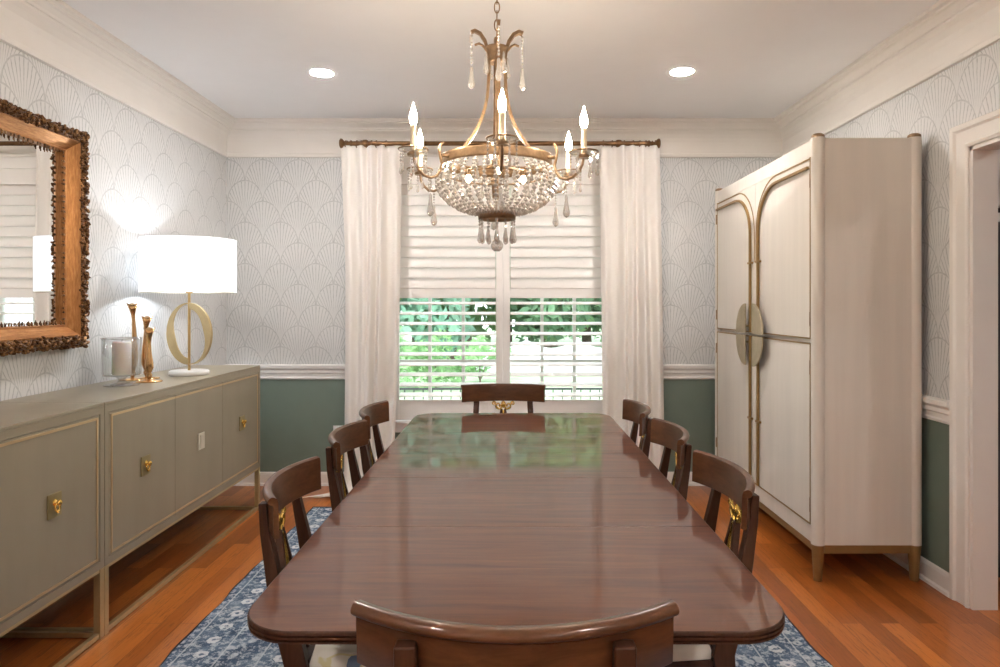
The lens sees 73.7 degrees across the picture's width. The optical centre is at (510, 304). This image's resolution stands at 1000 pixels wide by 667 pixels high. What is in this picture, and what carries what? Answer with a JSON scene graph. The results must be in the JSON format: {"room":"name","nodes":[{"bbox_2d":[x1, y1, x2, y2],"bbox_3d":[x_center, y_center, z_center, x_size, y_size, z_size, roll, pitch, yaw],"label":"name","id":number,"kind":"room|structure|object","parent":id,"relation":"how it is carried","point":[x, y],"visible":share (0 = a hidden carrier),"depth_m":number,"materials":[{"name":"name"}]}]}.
{"room":"dining room","nodes":[
{"label":"dining room","id":0,"kind":"room"},
{"bbox_2d":[0,41,225,400],"bbox_3d":[-2.228,-0.010,1.295,0.150,2.740,7.790,0,0,0],"label":"wall","id":1,"kind":"structure","parent":0,"point":[146,177],"depth_m":3.68,"materials":[{"name":"paper"}]},
{"bbox_2d":[0,98,90,356],"bbox_3d":[-2.098,-0.318,2.575,0.109,1.072,1.435,0,0,0],"label":"wall mirror","id":2,"kind":"object","parent":1,"relation":"attached to","point":[45,305],"visible":1,"depth_m":3.03,"materials":[{"name":"brown wood"}]},
{"bbox_2d":[0,131,59,326],"bbox_3d":[-2.146,-0.319,2.575,0.010,0.826,1.184,0,0,0],"label":"mirror glass","id":3,"kind":"object","parent":2,"relation":"attached to","point":[29,173],"depth_m":2.97,"materials":[{"name":"silver mirror"}]},
{"bbox_2d":[0,0,234,157],"bbox_3d":[-2.093,-1.246,1.220,0.120,0.265,7.640,0,0,0],"label":"trim","id":4,"kind":"structure","parent":1,"relation":"attached to","point":[53,33],"depth_m":3.49,"materials":[{"name":"white wood"}]},
{"bbox_2d":[0,486,999,666],"bbox_3d":[1.448,1.420,1.295,7.503,0.120,7.790,0,0,0],"label":"floor","id":5,"kind":"structure","parent":0,"point":[865,610],"depth_m":3.05,"materials":[{"name":"brown wood"}]},
{"bbox_2d":[0,402,103,666],"bbox_3d":[-1.885,0.880,1.890,0.488,0.960,1.700,0,0,0],"label":"sideboard","id":6,"kind":"object","parent":5,"relation":"on","point":[52,453],"visible":1,"depth_m":2.44,"materials":[{"name":"beige paint"}]},
{"bbox_2d":[0,365,259,635],"bbox_3d":[-1.885,0.880,3.592,0.488,0.960,1.700,0,0,0],"label":"sideboard","id":7,"kind":"object","parent":5,"relation":"on","point":[173,445],"visible":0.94,"depth_m":3.28,"materials":[{"name":"beige paint"}]},
{"bbox_2d":[100,337,142,386],"bbox_3d":[-1.938,0.281,3.320,0.183,0.237,0.183,0,0,0],"label":"hurricane lantern","id":8,"kind":"object","parent":7,"relation":"on","point":[107,385],"visible":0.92,"depth_m":3.31,"materials":[{"name":"clear glass"}]},
{"bbox_2d":[112,341,131,375],"bbox_3d":[-1.938,0.259,3.320,0.086,0.178,0.086,0,0,0],"label":"pillar candle","id":9,"kind":"object","parent":8,"relation":"in","point":[121,350],"visible":1,"depth_m":3.29,"materials":[{"name":"wax"}]},
{"bbox_2d":[119,303,143,380],"bbox_3d":[-2.022,0.195,3.560,0.128,0.411,0.128,0,0,0],"label":"candlestick","id":10,"kind":"object","parent":7,"relation":"on","point":[132,307],"visible":0.89,"depth_m":3.55,"materials":[{"name":"brown metal"}]},
{"bbox_2d":[137,316,159,379],"bbox_3d":[-1.975,0.230,3.620,0.128,0.341,0.128,0,0,0],"label":"candlestick","id":11,"kind":"object","parent":7,"relation":"on","point":[146,320],"visible":0.63,"depth_m":3.61,"materials":[{"name":"brown metal"}]},
{"bbox_2d":[135,327,162,382],"bbox_3d":[-1.885,0.258,3.475,0.128,0.284,0.128,0,0,0],"label":"candlestick","id":12,"kind":"object","parent":7,"relation":"on","point":[149,365],"visible":0.99,"depth_m":3.46,"materials":[{"name":"brown metal"}]},
{"bbox_2d":[139,235,236,376],"bbox_3d":[-1.848,0.011,3.830,0.508,0.777,0.508,0,0,0],"label":"table lamp","id":13,"kind":"object","parent":7,"relation":"on","point":[189,264],"visible":1,"depth_m":3.64,"materials":[{"name":"white fabric"}]},
{"bbox_2d":[159,507,832,666],"bbox_3d":[-0.062,1.355,2.605,2.545,0.009,3.737,0,0,0],"label":"area rug","id":14,"kind":"object","parent":5,"relation":"on","point":[223,638],"visible":0.16,"depth_m":2.67,"materials":[{"name":"blue fabric"}]},
{"bbox_2d":[258,456,364,666],"bbox_3d":[-0.351,0.910,1.824,0.635,0.900,0.448,0,0,-3],"label":"dining chair","id":15,"kind":"object","parent":14,"relation":"on","point":[294,481],"visible":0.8,"depth_m":1.69,"materials":[{"name":"brown wood"}]},
{"bbox_2d":[325,420,367,511],"bbox_3d":[-0.357,0.910,2.460,0.635,0.900,0.448,0,0,0],"label":"dining chair","id":16,"kind":"object","parent":14,"relation":"on","point":[348,437],"visible":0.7,"depth_m":2.48,"materials":[{"name":"brown wood"}]},
{"bbox_2d":[358,400,388,475],"bbox_3d":[-0.371,0.910,3.000,0.635,0.900,0.448,0,0,0],"label":"dining chair","id":17,"kind":"object","parent":14,"relation":"on","point":[376,413],"visible":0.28,"depth_m":3.09,"materials":[{"name":"brown wood"}]},
{"bbox_2d":[461,383,545,412],"bbox_3d":[-0.045,0.910,3.620,0.492,0.900,0.635,0,0,0],"label":"dining chair","id":18,"kind":"object","parent":14,"relation":"on","point":[494,392],"visible":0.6,"depth_m":3.88,"materials":[{"name":"brown wood"}]},
{"bbox_2d":[350,600,678,666],"bbox_3d":[0.006,0.910,1.359,0.505,0.900,0.889,0,0,0],"label":"dining chair","id":19,"kind":"object","parent":14,"relation":"on","point":[385,637],"visible":1,"depth_m":0.97,"materials":[{"name":"brown wood"}]},
{"bbox_2d":[247,413,784,644],"bbox_3d":[0.010,0.979,2.465,1.062,0.757,2.484,0,0,0],"label":"dining table","id":20,"kind":"object","parent":14,"relation":"on","point":[514,519],"visible":0.88,"depth_m":1.68,"materials":[{"name":"brown wood"}]},
{"bbox_2d":[622,399,651,457],"bbox_3d":[0.331,0.910,3.060,0.635,0.900,0.448,0,0,0],"label":"dining chair","id":21,"kind":"object","parent":14,"relation":"on","point":[637,412],"visible":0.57,"depth_m":3.10,"materials":[{"name":"brown wood"}]},
{"bbox_2d":[650,418,691,499],"bbox_3d":[0.353,0.910,2.505,0.635,0.900,0.448,0,0,0],"label":"dining chair","id":22,"kind":"object","parent":14,"relation":"on","point":[670,435],"visible":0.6,"depth_m":2.53,"materials":[{"name":"brown wood"}]},
{"bbox_2d":[664,450,758,666],"bbox_3d":[0.359,0.910,1.890,0.635,0.900,0.474,0,0,0],"label":"dining chair","id":23,"kind":"object","parent":14,"relation":"on","point":[723,476],"visible":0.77,"depth_m":1.83,"materials":[{"name":"brown wood"}]},
{"bbox_2d":[715,133,921,581],"bbox_3d":[1.735,0.257,4.069,0.576,2.207,1.614,0,0,0],"label":"armoire","id":24,"kind":"object","parent":5,"relation":"on","point":[818,248],"visible":0.92,"depth_m":3.27,"materials":[{"name":"white wood"}]},
{"bbox_2d":[998,222,999,576],"bbox_3d":[2.842,0.474,3.624,0.915,1.772,0.672,0,0,0],"label":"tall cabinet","id":25,"kind":"object","parent":5,"relation":"on","point":[998,222],"visible":0.02,"depth_m":3.29,"materials":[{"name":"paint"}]},
{"bbox_2d":[998,149,999,221],"bbox_3d":[2.842,-0.865,3.630,0.915,0.900,0.660,0,0,0],"label":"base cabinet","id":26,"kind":"object","parent":25,"relation":"on","point":[999,149],"visible":0.02,"depth_m":3.30,"materials":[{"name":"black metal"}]},
{"bbox_2d":[62,0,938,117],"bbox_3d":[1.448,-1.455,1.295,7.503,0.150,7.790,0,0,0],"label":"ceiling","id":27,"kind":"structure","parent":0,"point":[249,58],"depth_m":3.62,"materials":[{"name":"paint"}]},
{"bbox_2d":[305,67,337,78],"bbox_3d":[-1.125,-1.378,3.965,0.188,0.004,0.188,0,0,0],"label":"recessed light","id":28,"kind":"object","parent":27,"relation":"in","point":[318,72],"visible":1,"depth_m":3.95,"materials":[{"name":"paint"}]},
{"bbox_2d":[398,0,598,251],"bbox_3d":[-0.052,-0.789,2.470,0.712,1.180,0.781,0,0,0],"label":"chandelier","id":29,"kind":"object","parent":27,"relation":"hanging from","point":[496,52],"visible":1,"depth_m":2.42,"materials":[{"name":"gold metal"}]},
{"bbox_2d":[666,66,698,76],"bbox_3d":[1.012,-1.378,3.945,0.188,0.004,0.188,0,0,0],"label":"recessed light","id":30,"kind":"object","parent":27,"relation":"in","point":[682,71],"visible":1,"depth_m":3.94,"materials":[{"name":"paint"}]},
{"bbox_2d":[226,158,777,471],"bbox_3d":[-0.046,-0.010,5.115,4.213,2.740,0.150,0,0,0],"label":"wall","id":31,"kind":"structure","parent":0,"point":[285,218],"depth_m":5.04,"materials":[{"name":"paper"}]},
{"bbox_2d":[226,364,344,378],"bbox_3d":[-1.587,0.504,5.022,1.133,0.112,0.036,0,0,0],"label":"trim","id":32,"kind":"structure","parent":31,"relation":"attached to","point":[267,371],"depth_m":5.02,"materials":[{"name":"white wood"}]},
{"bbox_2d":[400,298,495,398],"bbox_3d":[-0.495,-0.077,5.135,0.870,1.895,0.040,0,0,0],"label":"window","id":33,"kind":"structure","parent":31,"relation":"in","point":[429,359],"depth_m":5.12,"materials":[{"name":"white wood"}]},
{"bbox_2d":[396,170,502,418],"bbox_3d":[-0.474,-0.079,5.000,0.825,1.867,0.091,0,0,0],"label":"plantation shutter","id":34,"kind":"object","parent":33,"relation":"attached to","point":[445,259],"visible":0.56,"depth_m":4.99,"materials":[{"name":"paint"}]},
{"bbox_2d":[234,472,703,485],"bbox_3d":[-0.046,1.310,5.026,4.213,0.100,0.028,0,0,0],"label":"baseboard","id":35,"kind":"structure","parent":31,"relation":"attached to","point":[264,476],"depth_m":5.03,"materials":[{"name":"white wood"}]},
{"bbox_2d":[395,157,599,431],"bbox_3d":[-0.072,-0.076,5.050,1.935,2.073,0.129,0,0,0],"label":"trim","id":36,"kind":"structure","parent":31,"relation":"attached to","point":[432,162],"depth_m":5.02,"materials":[{"name":"paint"}]},
{"bbox_2d":[339,138,660,147],"bbox_3d":[-0.081,-1.179,4.942,2.356,0.087,0.171,0,0,0],"label":"curtain rod","id":37,"kind":"object","parent":31,"relation":"attached to","point":[617,143],"visible":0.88,"depth_m":4.88,"materials":[{"name":"brown metal"}]},
{"bbox_2d":[302,140,401,497],"bbox_3d":[-1.131,0.072,4.782,0.674,2.564,0.304,0,0,0],"label":"curtain","id":38,"kind":"object","parent":37,"relation":"hanging from","point":[371,178],"visible":0.84,"depth_m":4.87,"materials":[{"name":"white fabric"}]},
{"bbox_2d":[600,140,663,469],"bbox_3d":[0.888,0.072,4.848,0.472,2.564,0.153,0,0,0],"label":"curtain","id":39,"kind":"object","parent":37,"relation":"hanging from","point":[630,183],"visible":0.71,"depth_m":4.86,"materials":[{"name":"white fabric"}]},
{"bbox_2d":[227,118,782,157],"bbox_3d":[-0.046,-1.246,4.980,4.213,0.265,0.120,0,0,0],"label":"trim","id":40,"kind":"structure","parent":31,"relation":"attached to","point":[247,137],"depth_m":5.00,"materials":[{"name":"white wood"}]},
{"bbox_2d":[510,298,601,398],"bbox_3d":[0.362,-0.077,5.135,0.845,1.895,0.040,0,0,0],"label":"window","id":41,"kind":"structure","parent":31,"relation":"in","point":[541,359],"depth_m":5.12,"materials":[{"name":"white wood"}]},
{"bbox_2d":[503,170,601,413],"bbox_3d":[0.342,-0.079,5.000,0.799,1.867,0.091,0,0,0],"label":"plantation shutter","id":42,"kind":"object","parent":41,"relation":"attached to","point":[546,260],"visible":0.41,"depth_m":4.99,"materials":[{"name":"paint"}]},
{"bbox_2d":[663,364,714,378],"bbox_3d":[1.468,0.504,5.022,1.185,0.112,0.036,0,0,0],"label":"trim","id":43,"kind":"structure","parent":31,"relation":"attached to","point":[670,371],"depth_m":5.02,"materials":[{"name":"white wood"}]},
{"bbox_2d":[825,41,999,572],"bbox_3d":[2.114,-0.010,1.295,0.108,2.740,7.790,0,0,0],"label":"wall","id":44,"kind":"structure","parent":0,"point":[968,90],"depth_m":3.23,"materials":[{"name":"paper"}]},
{"bbox_2d":[774,0,999,155],"bbox_3d":[2.000,-1.246,1.220,0.120,0.265,7.640,0,0,0],"label":"trim","id":45,"kind":"structure","parent":44,"relation":"attached to","point":[947,33],"depth_m":3.48,"materials":[{"name":"white wood"}]},
{"bbox_2d":[884,554,948,597],"bbox_3d":[2.046,1.310,4.070,0.028,0.100,1.940,0,0,0],"label":"baseboard","id":46,"kind":"structure","parent":44,"relation":"attached to","point":[930,573],"depth_m":3.25,"materials":[{"name":"white wood"}]},
{"bbox_2d":[922,394,948,424],"bbox_3d":[2.042,0.504,4.070,0.036,0.112,1.940,0,0,0],"label":"trim","id":47,"kind":"structure","parent":44,"relation":"attached to","point":[933,408],"depth_m":3.20,"materials":[{"name":"white wood"}]},
{"bbox_2d":[949,109,999,609],"bbox_3d":[2.102,0.270,2.420,0.136,2.180,1.360,0,0,0],"label":"door frame","id":48,"kind":"structure","parent":44,"relation":"in","point":[974,144],"depth_m":2.97,"materials":[{"name":"white wood"}]},
{"label":"outside","id":49,"kind":"structure","parent":0,"visible":0},
{"bbox_2d":[400,327,601,398],"bbox_3d":[0.000,2.410,37.605,80.000,0.200,64.790,0,0,0],"label":"ground","id":50,"kind":"structure","parent":49,"point":[408,338],"depth_m":20.68,"materials":[{"name":"white"}]},
{"bbox_2d":[400,298,416,346],"bbox_3d":[-6.577,-2.052,24.021,7.400,8.744,6.556,0,0,-5],"label":"tree","id":51,"kind":"object","parent":50,"relation":"on","point":[403,308],"visible":0.02,"depth_m":24.32,"materials":[{"name":"green plant"}]},
{"bbox_2d":[400,326,442,390],"bbox_3d":[-3.233,1.379,17.423,2.045,2.193,3.263,0,0,28],"label":"shrub","id":52,"kind":"object","parent":50,"relation":"on","point":[403,348],"visible":0.14,"depth_m":17.73,"materials":[{"name":"green plant"}]},
{"bbox_2d":[400,298,447,358],"bbox_3d":[-4.406,-2.859,28.300,7.025,10.361,7.422,0,0,18],"label":"tree","id":53,"kind":"object","parent":50,"relation":"on","point":[441,299],"visible":0.02,"depth_m":26.64,"materials":[{"name":"green plant"}]},
{"bbox_2d":[400,298,487,358],"bbox_3d":[-1.973,-1.471,25.235,5.681,7.578,6.414,0,0,36],"label":"tree","id":54,"kind":"object","parent":50,"relation":"on","point":[435,308],"visible":0.06,"depth_m":23.61,"materials":[{"name":"green plant"}]},
{"bbox_2d":[411,328,482,387],"bbox_3d":[-2.024,1.541,18.536,2.695,1.812,1.689,0,0,43],"label":"shrub","id":55,"kind":"object","parent":50,"relation":"on","point":[434,338],"visible":0.33,"depth_m":18.45,"materials":[{"name":"green plant"}]},
{"bbox_2d":[459,301,475,341],"bbox_3d":[-1.975,-5.542,38.267,13.321,15.738,11.800,0,0,-31],"label":"tree","id":56,"kind":"object","parent":50,"relation":"on","point":[470,338],"visible":0.02,"depth_m":37.72,"materials":[{"name":"green plant"}]},
{"bbox_2d":[437,335,511,381],"bbox_3d":[-0.913,1.622,19.574,2.411,1.621,1.511,0,0,-31],"label":"shrub","id":57,"kind":"object","parent":50,"relation":"on","point":[481,338],"visible":0.27,"depth_m":19.36,"materials":[{"name":"green plant"}]},
{"bbox_2d":[400,388,601,398],"bbox_3d":[-0.200,1.780,10.500,4.860,1.060,0.060,0,0,0],"label":"railing","id":58,"kind":"object","parent":50,"relation":"on","point":[404,389],"visible":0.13,"depth_m":10.48,"materials":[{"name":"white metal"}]},
{"bbox_2d":[465,298,539,341],"bbox_3d":[0.371,-2.712,29.013,6.824,10.065,7.210,0,0,-14],"label":"tree","id":59,"kind":"object","parent":50,"relation":"on","point":[478,318],"visible":0.02,"depth_m":28.75,"materials":[{"name":"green plant"}]},
{"bbox_2d":[474,337,601,371],"bbox_3d":[2.240,1.700,22.500,6.980,1.220,0.100,0,0,0],"label":"fence","id":60,"kind":"object","parent":50,"relation":"on","point":[514,348],"visible":0.16,"depth_m":22.49,"materials":[{"name":"paint"}]},
{"bbox_2d":[484,298,593,347],"bbox_3d":[1.204,-1.432,26.187,5.260,7.500,5.076,0,0,10],"label":"tree","id":61,"kind":"object","parent":50,"relation":"on","point":[521,308],"visible":0.14,"depth_m":24.87,"materials":[{"name":"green plant"}]},
{"bbox_2d":[529,298,601,346],"bbox_3d":[2.627,-2.121,27.855,6.013,8.881,6.348,0,0,-32],"label":"tree","id":62,"kind":"object","parent":50,"relation":"on","point":[585,338],"visible":0.02,"depth_m":26.64,"materials":[{"name":"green plant"}]},
{"bbox_2d":[584,298,601,331],"bbox_3d":[5.501,-1.863,25.969,5.867,8.365,5.662,0,0,-28],"label":"tree","id":63,"kind":"object","parent":50,"relation":"on","point":[598,308],"visible":0.02,"depth_m":26.21,"materials":[{"name":"green plant"}]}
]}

